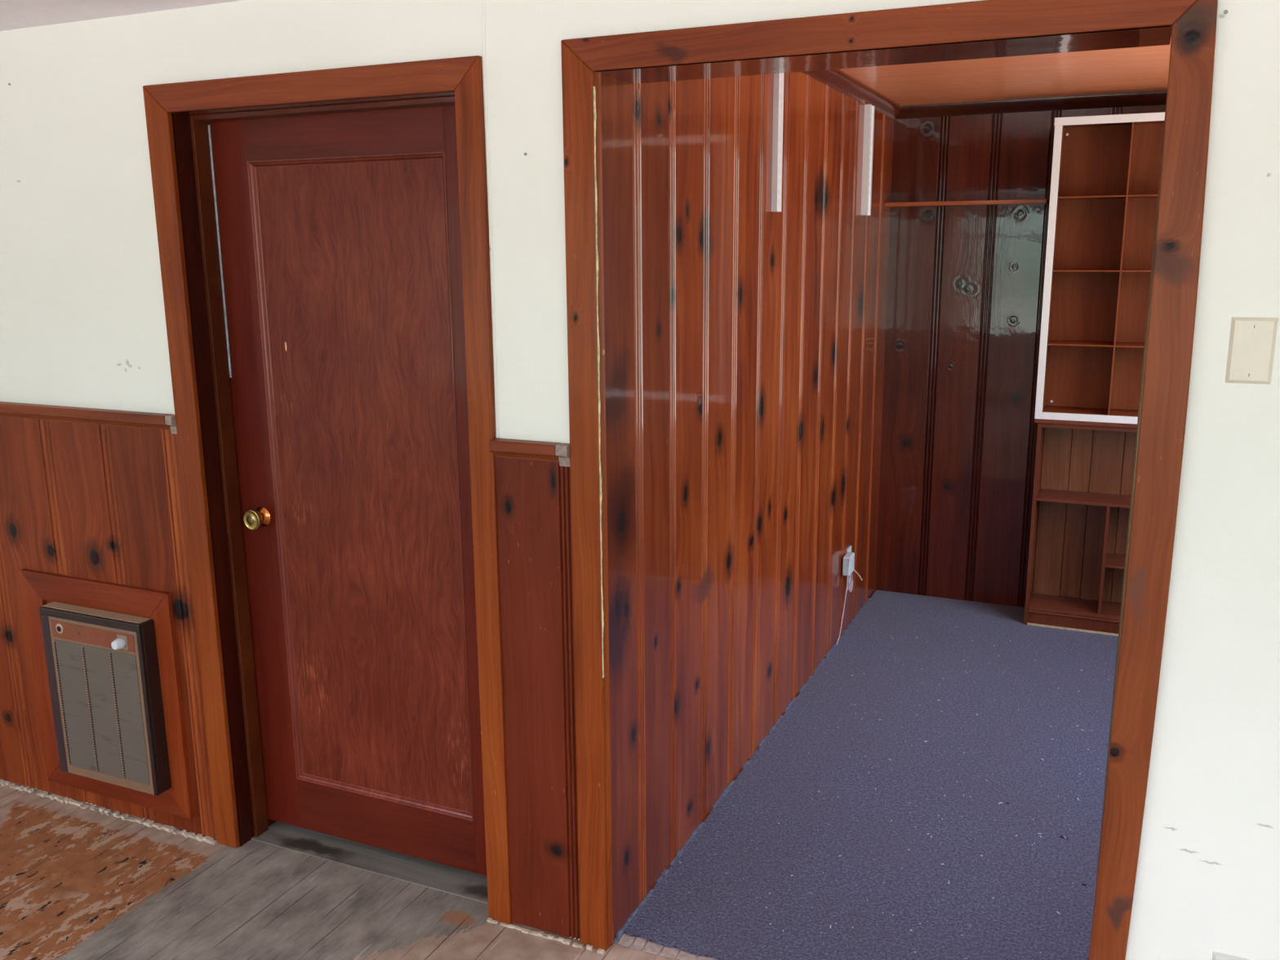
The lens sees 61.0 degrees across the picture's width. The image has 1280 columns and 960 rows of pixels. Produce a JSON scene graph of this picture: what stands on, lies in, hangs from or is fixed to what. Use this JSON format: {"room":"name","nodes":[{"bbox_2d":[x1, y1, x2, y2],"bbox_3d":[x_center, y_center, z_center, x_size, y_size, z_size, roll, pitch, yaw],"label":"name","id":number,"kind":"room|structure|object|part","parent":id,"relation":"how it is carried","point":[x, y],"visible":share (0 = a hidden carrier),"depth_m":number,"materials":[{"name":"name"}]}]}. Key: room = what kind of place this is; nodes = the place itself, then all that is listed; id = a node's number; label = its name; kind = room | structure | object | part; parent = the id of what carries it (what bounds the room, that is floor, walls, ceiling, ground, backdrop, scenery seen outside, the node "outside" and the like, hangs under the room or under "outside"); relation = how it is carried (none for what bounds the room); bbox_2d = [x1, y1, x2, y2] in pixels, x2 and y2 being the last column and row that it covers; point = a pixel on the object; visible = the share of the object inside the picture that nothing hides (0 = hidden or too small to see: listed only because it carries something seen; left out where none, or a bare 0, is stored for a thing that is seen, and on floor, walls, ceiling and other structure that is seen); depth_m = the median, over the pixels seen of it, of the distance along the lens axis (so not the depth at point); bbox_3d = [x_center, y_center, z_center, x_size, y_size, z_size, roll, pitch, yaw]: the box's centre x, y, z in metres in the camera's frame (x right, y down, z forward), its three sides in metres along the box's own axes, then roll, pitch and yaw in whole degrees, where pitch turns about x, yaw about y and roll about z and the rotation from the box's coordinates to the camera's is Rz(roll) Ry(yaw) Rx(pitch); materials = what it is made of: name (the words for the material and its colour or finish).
{"room":"empty room","nodes":[
{"label":"empty room","id":0,"kind":"room"},
{"bbox_2d":[0,0,243,31],"bbox_3d":[-1.415,-0.747,0.482,7.200,0.120,4.300,5,13,24],"label":"ceiling","id":1,"kind":"structure","parent":0,"point":[14,14],"depth_m":2.67,"materials":[{"name":"paint"}]},
{"bbox_2d":[0,591,875,959],"bbox_3d":[-0.701,1.283,2.393,7.100,0.100,7.500,5,13,24],"label":"floor","id":2,"kind":"structure","parent":0,"point":[77,882],"depth_m":2.88,"materials":[{"name":"grey wood"}]},
{"bbox_2d":[617,933,717,959],"bbox_3d":[0.211,1.175,2.619,0.573,0.002,0.045,5,13,24],"label":"paper strip","id":3,"kind":"object","parent":2,"relation":"on","point":[637,943],"visible":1,"depth_m":2.69,"materials":[{"name":"beige paper"}]},
{"bbox_2d":[623,590,1118,959],"bbox_3d":[1.576,0.938,3.662,2.202,0.007,3.040,5,13,24],"label":"carpet","id":4,"kind":"object","parent":2,"relation":"on","point":[706,904],"visible":0.82,"depth_m":3.34,"materials":[{"name":"blue carpet"}]},
{"bbox_2d":[755,634,1098,952],"bbox_3d":[1.061,0.922,3.723,0.938,0.004,2.540,5,13,24],"label":"lint","id":5,"kind":"object","parent":4,"relation":"on","point":[1017,634],"visible":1,"depth_m":3.40},
{"bbox_2d":[1023,418,1137,635],"bbox_3d":[2.233,0.215,4.751,1.007,0.951,0.239,5,13,24],"label":"bookshelf","id":6,"kind":"object","parent":2,"relation":"on","point":[1083,470],"visible":0.4,"depth_m":4.92,"materials":[{"name":"brown wood"}]},
{"bbox_3d":[1.796,0.184,4.950,0.016,0.933,0.225,5,13,24],"label":"panel","id":7,"kind":"part","parent":6,"relation":"part of","materials":[{"name":"brown wood"}]},
{"bbox_3d":[2.196,0.623,4.740,0.951,0.030,0.010,5,13,24],"label":"moulding","id":8,"kind":"part","parent":6,"relation":"part of","materials":[{"name":"brown wood"}]},
{"bbox_2d":[1028,593,1120,616],"bbox_3d":[2.238,0.594,4.831,0.951,0.014,0.199,5,13,24],"label":"shelf","id":9,"kind":"object","parent":6,"relation":"attached to","point":[1041,604],"depth_m":4.93,"materials":[{"name":"brown wood"}]},
{"bbox_2d":[1035,488,1130,508],"bbox_3d":[2.234,0.103,4.725,0.951,0.014,0.201,5,13,24],"label":"shelf","id":10,"kind":"object","parent":6,"relation":"attached to","point":[1107,497],"depth_m":4.84,"materials":[{"name":"brown wood"}]},
{"bbox_3d":[2.191,-0.204,4.567,0.951,0.020,0.011,5,13,24],"label":"rail","id":11,"kind":"part","parent":6,"relation":"part of","materials":[{"name":"brown wood"}]},
{"bbox_2d":[1034,111,1164,424],"bbox_3d":[2.198,-0.865,4.523,0.959,1.255,0.222,5,13,24],"label":"cubby unit","id":12,"kind":"object","parent":6,"relation":"on","point":[1105,170],"visible":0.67,"depth_m":4.69,"materials":[{"name":"brown wood"}]},
{"bbox_3d":[1.733,-0.865,4.617,0.030,1.223,0.012,5,13,24],"label":"frame","id":13,"kind":"part","parent":12,"relation":"part of","materials":[{"name":"white wood"}]},
{"bbox_3d":[1.782,-0.898,4.712,0.014,1.243,0.210,5,13,24],"label":"panel","id":14,"kind":"part","parent":12,"relation":"part of","materials":[{"name":"white wood"}]},
{"bbox_3d":[2.161,-0.246,4.558,0.897,0.031,0.012,5,13,24],"label":"frame","id":15,"kind":"part","parent":12,"relation":"part of","materials":[{"name":"white wood"}]},
{"bbox_2d":[1047,340,1144,347],"bbox_3d":[2.203,-0.568,4.589,0.905,0.006,0.196,5,13,24],"label":"shelf","id":16,"kind":"object","parent":12,"relation":"attached to","point":[1076,344],"depth_m":4.70,"materials":[{"name":"brown wood"}]},
{"bbox_2d":[1052,269,1151,271],"bbox_3d":[2.201,-0.872,4.524,0.905,0.006,0.196,5,13,24],"label":"shelf","id":17,"kind":"object","parent":12,"relation":"attached to","point":[1053,270],"depth_m":4.57,"materials":[{"name":"brown wood"}]},
{"bbox_2d":[1057,194,1157,199],"bbox_3d":[2.198,-1.167,4.461,0.905,0.006,0.196,5,13,24],"label":"shelf","id":18,"kind":"object","parent":12,"relation":"attached to","point":[1060,197],"depth_m":4.59,"materials":[{"name":"brown wood"}]},
{"bbox_3d":[2.151,-1.442,4.301,0.959,0.032,0.012,5,13,24],"label":"frame","id":19,"kind":"part","parent":12,"relation":"part of","materials":[{"name":"white wood"}]},
{"bbox_2d":[1105,553,1125,568],"bbox_3d":[2.225,0.370,4.789,0.319,0.012,0.198,5,13,24],"label":"shelf","id":20,"kind":"object","parent":6,"relation":"attached to","point":[1113,560],"depth_m":4.82,"materials":[{"name":"brown wood"}]},
{"bbox_2d":[0,0,1279,959],"bbox_3d":[-0.501,-0.066,2.709,7.000,2.402,0.177,5,13,24],"label":"wall","id":21,"kind":"structure","parent":0,"point":[82,317],"depth_m":2.52,"materials":[{"name":"paint"}]},
{"bbox_2d":[19,570,59,779],"bbox_3d":[-1.839,0.614,3.361,0.085,0.693,0.016,5,13,24],"label":"trim","id":22,"kind":"structure","parent":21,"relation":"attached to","point":[33,602],"depth_m":3.35,"materials":[{"name":"brown wood"}]},
{"bbox_2d":[0,401,177,434],"bbox_3d":[-2.493,-0.255,3.470,2.724,0.052,0.034,5,13,24],"label":"trim","id":23,"kind":"structure","parent":21,"relation":"attached to","point":[27,411],"depth_m":3.04,"materials":[{"name":"brown wood"}]},
{"bbox_3d":[-1.259,-0.149,2.932,0.024,0.052,0.033,5,13,24],"label":"rail","id":24,"kind":"part","parent":23,"relation":"part of","materials":[{"name":"grey wood"}]},
{"bbox_2d":[19,568,170,617],"bbox_3d":[-1.603,0.337,3.192,0.605,0.085,0.016,5,13,24],"label":"trim","id":25,"kind":"structure","parent":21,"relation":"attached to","point":[86,593],"depth_m":3.18,"materials":[{"name":"brown wood"}]},
{"bbox_2d":[39,601,171,795],"bbox_3d":[-1.582,0.643,3.202,0.404,0.525,0.098,5,13,24],"label":"wall heater","id":26,"kind":"object","parent":21,"relation":"attached to","point":[103,667],"visible":1,"depth_m":3.17,"materials":[{"name":"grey metal"}]},
{"bbox_2d":[53,639,150,786],"bbox_3d":[-1.579,0.680,3.189,0.330,0.402,0.002,5,13,24],"label":"grille","id":27,"kind":"object","parent":26,"relation":"attached to","point":[100,688],"depth_m":3.18,"materials":[{"name":"metal"}]},
{"bbox_3d":[-1.476,0.464,3.076,0.033,0.033,0.029,5,13,24],"label":"knob","id":28,"kind":"part","parent":26,"relation":"part of","materials":[{"name":"white plastic"}]},
{"bbox_3d":[-1.470,0.462,3.089,0.038,0.042,0.001,5,13,24],"label":"knob plate","id":29,"kind":"part","parent":26,"relation":"part of","materials":[{"name":"brown metal"}]},
{"bbox_2d":[0,779,217,844],"bbox_3d":[-1.938,1.000,3.487,1.522,0.012,0.018,5,13,24],"label":"baseboard","id":30,"kind":"structure","parent":21,"relation":"attached to","point":[198,837],"depth_m":3.34,"materials":[{"name":"paint"}]},
{"bbox_2d":[47,765,190,818],"bbox_3d":[-1.598,0.933,3.321,0.605,0.085,0.016,5,13,24],"label":"trim","id":31,"kind":"structure","parent":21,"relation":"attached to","point":[165,802],"depth_m":3.31,"materials":[{"name":"brown wood"}]},
{"bbox_2d":[149,593,194,818],"bbox_3d":[-1.362,0.655,3.152,0.085,0.693,0.016,5,13,24],"label":"trim","id":32,"kind":"structure","parent":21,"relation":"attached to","point":[162,616],"depth_m":3.14,"materials":[{"name":"brown wood"}]},
{"bbox_2d":[171,112,275,846],"bbox_3d":[-1.146,0.049,3.031,0.016,2.052,0.170,5,13,24],"label":"trim","id":33,"kind":"structure","parent":21,"relation":"attached to","point":[180,122],"depth_m":2.96,"materials":[{"name":"brown wood"}]},
{"bbox_2d":[173,91,454,115],"bbox_3d":[-0.757,-0.914,2.644,0.851,0.012,0.170,5,13,24],"label":"trim","id":34,"kind":"structure","parent":21,"relation":"attached to","point":[452,93],"depth_m":2.58,"materials":[{"name":"brown wood"}]},
{"bbox_2d":[189,95,454,836],"bbox_3d":[-0.756,0.089,2.860,0.839,2.040,0.052,5,13,24],"label":"door frame","id":35,"kind":"structure","parent":21,"relation":"attached to","point":[199,133],"depth_m":2.95,"materials":[{"name":"brown wood"}]},
{"bbox_2d":[142,55,512,924],"bbox_3d":[-0.791,0.072,2.774,0.992,2.106,0.019,5,13,24],"label":"door frame","id":36,"kind":"structure","parent":21,"relation":"attached to","point":[468,94],"depth_m":2.67,"materials":[{"name":"brown wood"}]},
{"bbox_2d":[207,105,486,875],"bbox_3d":[-0.741,0.071,2.873,0.847,2.002,0.082,5,13,24],"label":"door","id":37,"kind":"structure","parent":21,"relation":"in","point":[340,233],"depth_m":2.88,"materials":[{"name":"brown wood"}]},
{"bbox_3d":[-0.732,-0.858,2.692,0.606,0.111,0.035,5,13,24],"label":"rail","id":38,"kind":"part","parent":37,"relation":"part of","materials":[{"name":"brown wood"}]},
{"bbox_3d":[-0.724,0.044,2.887,0.606,1.735,0.013,5,13,24],"label":"panel","id":39,"kind":"part","parent":37,"relation":"part of","materials":[{"name":"brown wood"}]},
{"bbox_3d":[-0.718,0.969,3.085,0.606,0.156,0.035,5,13,24],"label":"rail","id":40,"kind":"part","parent":37,"relation":"part of","materials":[{"name":"brown wood"}]},
{"bbox_2d":[251,821,488,903],"bbox_3d":[-0.733,1.080,3.094,0.851,0.003,0.125,5,13,24],"label":"threshold","id":41,"kind":"object","parent":21,"relation":"attached to","point":[442,877],"depth_m":3.08,"materials":[{"name":"grey wood"}]},
{"bbox_2d":[481,0,499,437],"bbox_3d":[-0.335,-0.595,2.432,0.012,1.013,0.012,5,13,24],"label":"trim","id":42,"kind":"structure","parent":21,"relation":"attached to","point":[483,22],"depth_m":2.43,"materials":[{"name":"paint"}]},
{"bbox_2d":[488,438,570,466],"bbox_3d":[-0.250,-0.062,2.490,0.201,0.052,0.034,5,13,24],"label":"trim","id":43,"kind":"structure","parent":21,"relation":"attached to","point":[559,452],"depth_m":2.48,"materials":[{"name":"brown wood"}]},
{"bbox_3d":[-0.171,-0.055,2.457,0.030,0.052,0.033,5,13,24],"label":"rail","id":44,"kind":"part","parent":43,"relation":"part of","materials":[{"name":"grey wood"}]},
{"bbox_2d":[486,917,604,954],"bbox_3d":[-0.242,1.148,2.742,0.333,0.009,0.011,5,13,24],"label":"baseboard","id":45,"kind":"structure","parent":21,"relation":"attached to","point":[539,933],"depth_m":2.74,"materials":[{"name":"paint"}]},
{"bbox_2d":[594,24,1173,84],"bbox_3d":[0.439,-0.834,2.125,1.084,0.020,0.206,5,13,24],"label":"trim","id":46,"kind":"structure","parent":21,"relation":"attached to","point":[1161,36],"depth_m":2.10,"materials":[{"name":"brown wood"}]},
{"bbox_2d":[560,0,1217,959],"bbox_3d":[0.410,0.167,2.248,1.234,2.122,0.019,5,13,24],"label":"door frame","id":47,"kind":"structure","parent":21,"relation":"attached to","point":[1177,254],"depth_m":2.06,"materials":[{"name":"brown wood"}]},
{"bbox_2d":[1094,93,1167,895],"bbox_3d":[0.947,0.227,2.115,0.016,2.058,0.175,5,13,24],"label":"trim","id":48,"kind":"structure","parent":21,"relation":"attached to","point":[1157,211],"depth_m":2.03,"materials":[{"name":"brown wood"}]},
{"bbox_2d":[1212,951,1250,959],"bbox_3d":[1.140,0.971,2.098,0.070,0.114,0.007,5,13,24],"label":"outlet plate","id":49,"kind":"object","parent":21,"relation":"attached to","point":[1215,955],"visible":1,"depth_m":2.09,"materials":[{"name":"white plastic"}]},
{"bbox_2d":[1225,316,1278,384],"bbox_3d":[1.055,-0.223,1.876,0.070,0.114,0.008,5,13,24],"label":"blank wall plate","id":50,"kind":"object","parent":21,"relation":"attached to","point":[1252,340],"visible":1,"depth_m":1.87,"materials":[{"name":"beige plastic"}]},
{"bbox_2d":[600,71,893,947],"bbox_3d":[0.538,-0.273,3.841,0.016,2.315,3.096,5,13,24],"label":"wall","id":51,"kind":"structure","parent":0,"point":[744,340],"depth_m":3.20,"materials":[{"name":"brown wood"}]},
{"bbox_2d":[593,86,604,677],"bbox_3d":[-0.090,-0.179,2.398,0.004,1.308,0.006,5,13,24],"label":"trim caulk line","id":52,"kind":"structure","parent":51,"relation":"attached to","point":[594,90],"depth_m":2.38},
{"bbox_2d":[595,71,613,946],"bbox_3d":[-0.078,0.151,2.481,0.009,2.048,0.018,5,13,24],"label":"trim","id":53,"kind":"structure","parent":51,"relation":"attached to","point":[597,74],"depth_m":2.45,"materials":[{"name":"brown wood"}]},
{"bbox_2d":[613,598,871,943],"bbox_3d":[0.533,0.865,4.019,0.010,0.014,2.930,5,13,24],"label":"baseboard","id":54,"kind":"structure","parent":51,"relation":"attached to","point":[620,933],"depth_m":3.36,"materials":[{"name":"wood"}]},
{"bbox_2d":[771,72,783,212],"bbox_3d":[0.430,-1.070,3.394,0.018,0.452,0.050,5,13,24],"label":"shelf standard","id":55,"kind":"object","parent":51,"relation":"attached to","point":[778,84],"visible":0.91,"depth_m":3.38,"materials":[{"name":"white metal"}]},
{"bbox_2d":[835,551,854,644],"bbox_3d":[0.892,0.513,4.728,0.033,0.374,0.178,5,13,24],"label":"power adapter","id":56,"kind":"object","parent":51,"relation":"attached to","point":[848,560],"visible":1,"depth_m":4.71,"materials":[{"name":"plastic"}]},
{"bbox_2d":[846,545,851,552],"bbox_3d":[0.926,0.357,4.827,0.007,0.120,0.070,5,13,24],"label":"wall outlet","id":57,"kind":"object","parent":51,"relation":"attached to","point":[849,548],"visible":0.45,"depth_m":4.81,"materials":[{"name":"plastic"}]},
{"bbox_2d":[853,569,862,581],"bbox_3d":[0.961,0.417,4.838,0.061,0.064,0.008,1,12,8],"label":"stub","id":58,"kind":"object","parent":57,"relation":"attached to","point":[855,571],"visible":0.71,"depth_m":4.83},
{"bbox_2d":[802,69,902,119],"bbox_3d":[0.593,-1.395,3.676,0.040,0.052,2.907,5,13,24],"label":"crown molding","id":59,"kind":"structure","parent":51,"relation":"attached to","point":[837,79],"depth_m":4.20,"materials":[{"name":"brown wood"}]},
{"bbox_2d":[861,104,874,215],"bbox_3d":[0.947,-1.327,4.520,0.024,0.440,0.080,5,13,24],"label":"shelf standard","id":60,"kind":"object","parent":51,"relation":"attached to","point":[868,122],"visible":1,"depth_m":4.50,"materials":[{"name":"white metal"}]},
{"bbox_2d":[838,37,1171,106],"bbox_3d":[1.599,-1.391,3.260,2.410,0.100,3.032,5,13,24],"label":"ceiling","id":61,"kind":"structure","parent":0,"point":[1141,68],"depth_m":4.08,"materials":[{"name":"brown wood"}]},
{"bbox_2d":[875,104,1165,607],"bbox_3d":[2.204,-0.496,4.823,2.210,2.315,0.100,5,13,24],"label":"wall","id":62,"kind":"structure","parent":0,"point":[966,283],"depth_m":5.07,"materials":[{"name":"brown wood"}]},
{"bbox_2d":[884,199,1048,207],"bbox_3d":[1.456,-1.238,4.864,0.694,0.018,0.144,5,13,24],"label":"closet rod","id":63,"kind":"object","parent":62,"relation":"attached to","point":[1016,202],"visible":1,"depth_m":4.80,"materials":[{"name":"brown wood"}]},
{"bbox_2d":[895,90,1167,119],"bbox_3d":[2.167,-1.589,4.523,2.210,0.052,0.040,5,13,24],"label":"crown molding","id":64,"kind":"structure","parent":62,"relation":"attached to","point":[1146,98],"depth_m":4.71,"materials":[{"name":"brown wood"}]}
]}

